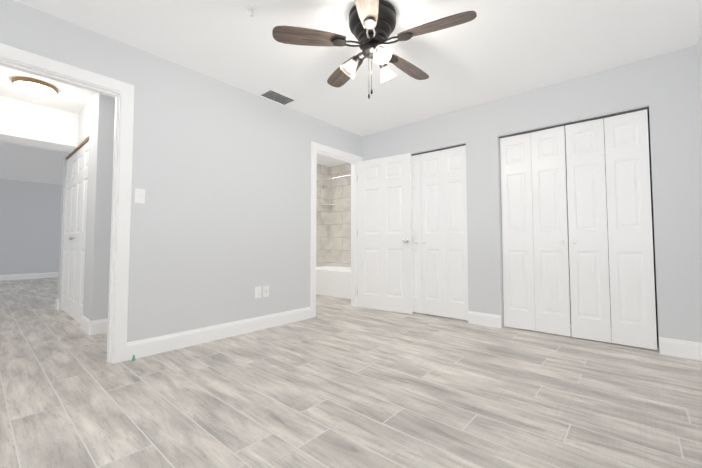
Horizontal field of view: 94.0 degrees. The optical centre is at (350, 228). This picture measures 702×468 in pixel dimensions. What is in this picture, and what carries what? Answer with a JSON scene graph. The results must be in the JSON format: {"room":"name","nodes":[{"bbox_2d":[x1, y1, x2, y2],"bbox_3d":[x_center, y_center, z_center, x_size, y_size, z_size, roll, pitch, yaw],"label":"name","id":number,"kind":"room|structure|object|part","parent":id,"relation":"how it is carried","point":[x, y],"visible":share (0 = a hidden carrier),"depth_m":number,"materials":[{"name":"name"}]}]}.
{"room":"empty bedroom","nodes":[
{"label":"empty bedroom","id":0,"kind":"room"},
{"bbox_2d":[0,178,61,274],"bbox_3d":[-7.686,0.063,8.699,0.100,2.440,3.420,-2,-3,41],"label":"wall","id":1,"kind":"structure","parent":0,"point":[30,215],"depth_m":8.20,"materials":[{"name":"white paint"}]},
{"bbox_2d":[0,272,57,280],"bbox_3d":[-7.675,1.212,8.572,0.015,0.133,3.320,-2,-3,41],"label":"baseboard","id":2,"kind":"structure","parent":1,"relation":"attached to","point":[28,276],"depth_m":8.15,"materials":[{"name":"white paint"}]},
{"bbox_2d":[57,93,110,320],"bbox_3d":[-3.239,-0.153,3.918,1.950,2.440,0.100,-2,-3,41],"label":"wall","id":3,"kind":"structure","parent":0,"point":[94,119],"depth_m":3.32,"materials":[{"name":"white paint"}]},
{"bbox_2d":[55,299,58,309],"bbox_3d":[-3.957,1.024,4.410,0.150,0.133,0.015,-2,-3,41],"label":"baseboard","id":4,"kind":"structure","parent":3,"relation":"attached to","point":[57,304],"depth_m":4.37,"materials":[{"name":"white paint"}]},
{"bbox_2d":[61,141,88,322],"bbox_3d":[-3.351,0.052,3.956,1.402,2.010,0.070,-2,-3,41],"label":"bifold closet door","id":5,"kind":"structure","parent":3,"relation":"in","point":[74,237],"depth_m":3.93,"materials":[{"name":"white paint"}]},
{"bbox_2d":[65,137,88,159],"bbox_3d":[-3.341,-0.971,4.013,1.420,0.020,0.046,-2,-3,41],"label":"trim","id":6,"kind":"structure","parent":3,"relation":"attached to","point":[84,142],"depth_m":3.95,"materials":[{"name":"brown wood"}]},
{"bbox_2d":[80,315,91,334],"bbox_3d":[-2.677,0.974,3.304,0.395,0.133,0.015,-2,-3,41],"label":"baseboard","id":7,"kind":"structure","parent":3,"relation":"attached to","point":[85,327],"depth_m":3.28,"materials":[{"name":"white paint"}]},
{"bbox_2d":[104,97,114,318],"bbox_3d":[-2.033,-0.153,3.913,0.120,2.440,1.470,-2,-3,41],"label":"wall","id":8,"kind":"structure","parent":0,"point":[107,269],"depth_m":3.33,"materials":[{"name":"white paint"}]},
{"bbox_2d":[89,319,107,334],"bbox_3d":[-2.020,0.995,3.773,0.015,0.133,1.585,-2,-3,41],"label":"baseboard","id":9,"kind":"structure","parent":8,"relation":"attached to","point":[99,326],"depth_m":3.23,"materials":[{"name":"white paint"}]},
{"bbox_2d":[0,0,361,341],"bbox_3d":[-1.023,-0.175,3.429,0.120,2.440,5.760,-2,-3,41],"label":"wall","id":10,"kind":"structure","parent":0,"point":[220,226],"depth_m":2.96,"materials":[{"name":"white paint"}]},
{"bbox_2d":[0,43,134,363],"bbox_3d":[-2.075,-0.076,2.195,0.140,2.130,0.990,-2,-3,41],"label":"door frame","id":11,"kind":"structure","parent":10,"relation":"attached to","point":[126,90],"depth_m":2.47,"materials":[{"name":"white paint"}]},
{"bbox_2d":[135,188,144,203],"bbox_3d":[-1.666,-0.256,2.586,0.015,0.116,0.072,-2,-3,41],"label":"light switch","id":12,"kind":"object","parent":10,"relation":"attached to","point":[139,195],"visible":1,"depth_m":2.59,"materials":[{"name":"white plastic"}]},
{"bbox_2d":[126,307,310,360],"bbox_3d":[-1.096,0.969,3.191,0.015,0.133,1.867,-2,-3,41],"label":"baseboard","id":13,"kind":"structure","parent":10,"relation":"attached to","point":[154,345],"depth_m":2.96,"materials":[{"name":"white paint"}]},
{"bbox_2d":[255,286,260,297],"bbox_3d":[-0.955,0.658,3.373,0.007,0.116,0.072,-2,-3,41],"label":"electrical outlet","id":14,"kind":"object","parent":10,"relation":"attached to","point":[257,292],"visible":1,"depth_m":3.37,"materials":[{"name":"white plastic"}]},
{"bbox_2d":[263,285,268,296],"bbox_3d":[-0.890,0.661,3.441,0.016,0.116,0.072,-2,-3,41],"label":"electrical outlet","id":15,"kind":"object","parent":10,"relation":"attached to","point":[265,291],"visible":1,"depth_m":3.44,"materials":[{"name":"white plastic"}]},
{"bbox_2d":[310,141,362,317],"bbox_3d":[-0.205,0.022,4.353,0.140,2.130,0.990,-2,-3,41],"label":"door frame","id":16,"kind":"structure","parent":10,"relation":"attached to","point":[315,147],"depth_m":4.35,"materials":[{"name":"white paint"}]},
{"bbox_2d":[358,153,412,313],"bbox_3d":[0.434,0.064,4.364,0.806,2.030,0.035,-2,-3,35],"label":"bathroom door","id":17,"kind":"structure","parent":16,"relation":"attached to","point":[385,279],"depth_m":4.33,"materials":[{"name":"white paint"}]},
{"bbox_2d":[316,164,328,266],"bbox_3d":[-1.183,-0.067,5.826,0.100,2.440,2.340,-2,-3,41],"label":"wall","id":18,"kind":"structure","parent":0,"point":[322,235],"depth_m":6.47,"materials":[{"name":"tile"}]},
{"bbox_2d":[317,175,350,181],"bbox_3d":[-0.318,-0.849,5.576,1.580,0.056,0.056,-2,-3,41],"label":"shower rod","id":19,"kind":"object","parent":18,"relation":"attached to","point":[333,178],"visible":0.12,"depth_m":5.53,"materials":[{"name":"silver metal"}]},
{"bbox_2d":[329,163,350,266],"bbox_3d":[0.185,-0.053,6.123,1.580,2.440,0.100,-2,-3,41],"label":"wall","id":20,"kind":"structure","parent":0,"point":[340,229],"depth_m":6.41,"materials":[{"name":"tile"}]},
{"bbox_2d":[0,277,701,467],"bbox_3d":[-2.951,1.149,5.026,12.400,0.060,6.100,-2,-3,41],"label":"floor","id":21,"kind":"structure","parent":0,"point":[335,382],"depth_m":1.89,"materials":[{"name":"grey tile"}]},
{"bbox_2d":[316,266,350,298],"bbox_3d":[-0.098,0.931,5.751,1.568,0.439,0.754,-2,-3,41],"label":"bathtub","id":22,"kind":"object","parent":21,"relation":"on","point":[333,281],"visible":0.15,"depth_m":5.45,"materials":[{"name":"white ceramic"}]},
{"bbox_2d":[0,0,701,184],"bbox_3d":[-2.951,-1.349,5.139,12.400,0.060,6.100,-2,-3,41],"label":"ceiling","id":23,"kind":"structure","parent":0,"point":[493,50],"depth_m":2.61,"materials":[{"name":"white paint"}]},
{"bbox_2d":[11,77,58,97],"bbox_3d":[-3.095,-1.359,3.212,0.336,0.094,0.336,-2,-3,41],"label":"hall ceiling light","id":24,"kind":"object","parent":23,"relation":"attached to","point":[33,87],"visible":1,"depth_m":3.14,"materials":[{"name":"white glass"}]},
{"bbox_2d":[0,96,78,152],"bbox_3d":[-3.733,-1.184,3.698,0.390,0.400,0.950,-2,-3,41],"label":"soffit beam","id":25,"kind":"structure","parent":23,"relation":"attached to","point":[31,124],"depth_m":3.68,"materials":[{"name":"white paint"}]},
{"bbox_2d":[246,4,257,11],"bbox_3d":[-0.651,-1.448,2.159,0.076,0.012,0.076,-2,-3,41],"label":"plate","id":26,"kind":"object","parent":23,"relation":"attached to","point":[249,7],"visible":0.92,"depth_m":2.15,"materials":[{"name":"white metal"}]},
{"bbox_2d":[256,88,298,106],"bbox_3d":[-0.779,-1.389,3.484,0.244,0.009,0.370,-2,-3,41],"label":"ceiling vent","id":27,"kind":"object","parent":23,"relation":"in","point":[275,96],"visible":1,"depth_m":3.48,"materials":[{"name":"grey metal"}]},
{"bbox_2d":[272,0,476,98],"bbox_3d":[0.182,-1.161,2.237,1.264,0.578,1.229,-2,-3,41],"label":"ceiling fan","id":28,"kind":"object","parent":23,"relation":"hanging from","point":[372,24],"visible":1,"depth_m":2.13,"materials":[{"name":"brown wood"}]},
{"label":"blade","id":29,"kind":"part","parent":28,"relation":"part of","materials":[{"name":"brown wood"}]},
{"label":"blade","id":30,"kind":"part","parent":28,"relation":"part of","materials":[{"name":"brown wood"}]},
{"bbox_3d":[0.001,-1.107,2.242,0.122,0.095,0.122,38,6,12],"label":"lamp shade","id":31,"kind":"part","parent":28,"relation":"part of","materials":[{"name":"white glass"}]},
{"bbox_2d":[352,55,359,62],"bbox_3d":[0.034,-1.152,2.236,0.054,0.046,0.054,38,6,12],"label":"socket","id":32,"kind":"object","parent":28,"relation":"attached to","point":[356,58],"depth_m":2.21,"materials":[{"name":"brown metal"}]},
{"label":"blade","id":33,"kind":"part","parent":28,"relation":"part of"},
{"bbox_3d":[0.137,-1.047,2.180,0.003,0.240,0.003,-2,-3,41],"label":"chain","id":34,"kind":"part","parent":28,"relation":"part of","materials":[{"name":"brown metal"}]},
{"bbox_2d":[375,43,382,52],"bbox_3d":[0.178,-1.158,2.101,0.054,0.046,0.054,1,-41,-17],"label":"bulb","id":35,"kind":"object","parent":28,"relation":"attached to","point":[377,44],"depth_m":2.08,"materials":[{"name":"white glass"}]},
{"bbox_3d":[0.188,-1.116,2.067,0.044,0.072,0.044,1,-41,-17],"label":"bulb","id":36,"kind":"part","parent":28,"relation":"part of","materials":[{"name":"white glass"}]},
{"bbox_3d":[0.189,-1.115,2.066,0.122,0.095,0.122,1,-41,-17],"label":"lamp shade","id":37,"kind":"part","parent":28,"relation":"part of","materials":[{"name":"white glass"}]},
{"bbox_3d":[0.247,-1.104,2.316,0.122,0.095,0.122,-2,34,43],"label":"lamp shade","id":38,"kind":"part","parent":28,"relation":"part of","materials":[{"name":"white glass"}]},
{"bbox_3d":[0.440,-1.232,2.517,0.142,0.006,0.475,13,7,44],"label":"blade","id":39,"kind":"part","parent":28,"relation":"part of","materials":[{"name":"brown wood"}]},
{"label":"blade","id":40,"kind":"part","parent":28,"relation":"part of","materials":[{"name":"brown wood"}]},
{"bbox_2d":[362,45,701,352],"bbox_3d":[1.472,-0.165,3.650,3.366,2.440,0.120,-2,-3,41],"label":"wall","id":41,"kind":"structure","parent":0,"point":[664,88],"depth_m":2.87,"materials":[{"name":"white paint"}]},
{"bbox_2d":[411,144,465,155],"bbox_3d":[0.898,-0.961,4.197,1.220,0.011,0.040,-2,-3,41],"label":"trim","id":42,"kind":"structure","parent":41,"relation":"attached to","point":[438,149],"depth_m":4.03,"materials":[{"name":"grey"}]},
{"bbox_2d":[412,145,468,320],"bbox_3d":[0.886,0.058,4.137,1.198,2.015,0.078,-2,-3,41],"label":"bifold closet door","id":43,"kind":"structure","parent":41,"relation":"in","point":[439,242],"depth_m":3.98,"materials":[{"name":"white paint"}]},
{"bbox_2d":[468,311,500,328],"bbox_3d":[1.439,0.985,3.537,0.345,0.133,0.015,-2,-3,41],"label":"baseboard","id":44,"kind":"structure","parent":41,"relation":"attached to","point":[486,319],"depth_m":3.53,"materials":[{"name":"white paint"}]},
{"bbox_2d":[499,107,648,137],"bbox_3d":[2.077,-1.007,3.178,1.208,0.011,0.040,-2,-3,41],"label":"trim","id":45,"kind":"structure","parent":41,"relation":"attached to","point":[596,118],"depth_m":3.09,"materials":[{"name":"grey"}]},
{"bbox_2d":[500,109,656,349],"bbox_3d":[2.066,0.012,3.120,1.187,2.015,0.082,-2,-3,41],"label":"bifold closet door","id":46,"kind":"structure","parent":41,"relation":"in","point":[540,293],"depth_m":3.05,"materials":[{"name":"white paint"}]},
{"bbox_2d":[659,337,701,360],"bbox_3d":[2.592,0.940,2.541,0.288,0.133,0.015,-2,-3,41],"label":"baseboard","id":47,"kind":"structure","parent":41,"relation":"attached to","point":[681,348],"depth_m":2.55,"materials":[{"name":"white paint"}]},
{"bbox_2d":[565,109,658,347],"bbox_3d":[1.848,-0.156,3.854,3.306,2.440,0.680,-2,-3,41],"label":"wall","id":48,"kind":"structure","parent":0,"point":[652,227],"depth_m":2.95,"materials":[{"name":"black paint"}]},
{"bbox_2d":[697,31,701,136],"bbox_3d":[1.279,-0.295,0.766,0.120,2.440,4.740,-2,-3,41],"label":"wall","id":49,"kind":"structure","parent":0,"point":[699,48],"depth_m":2.49,"materials":[{"name":"white paint"}]}
]}

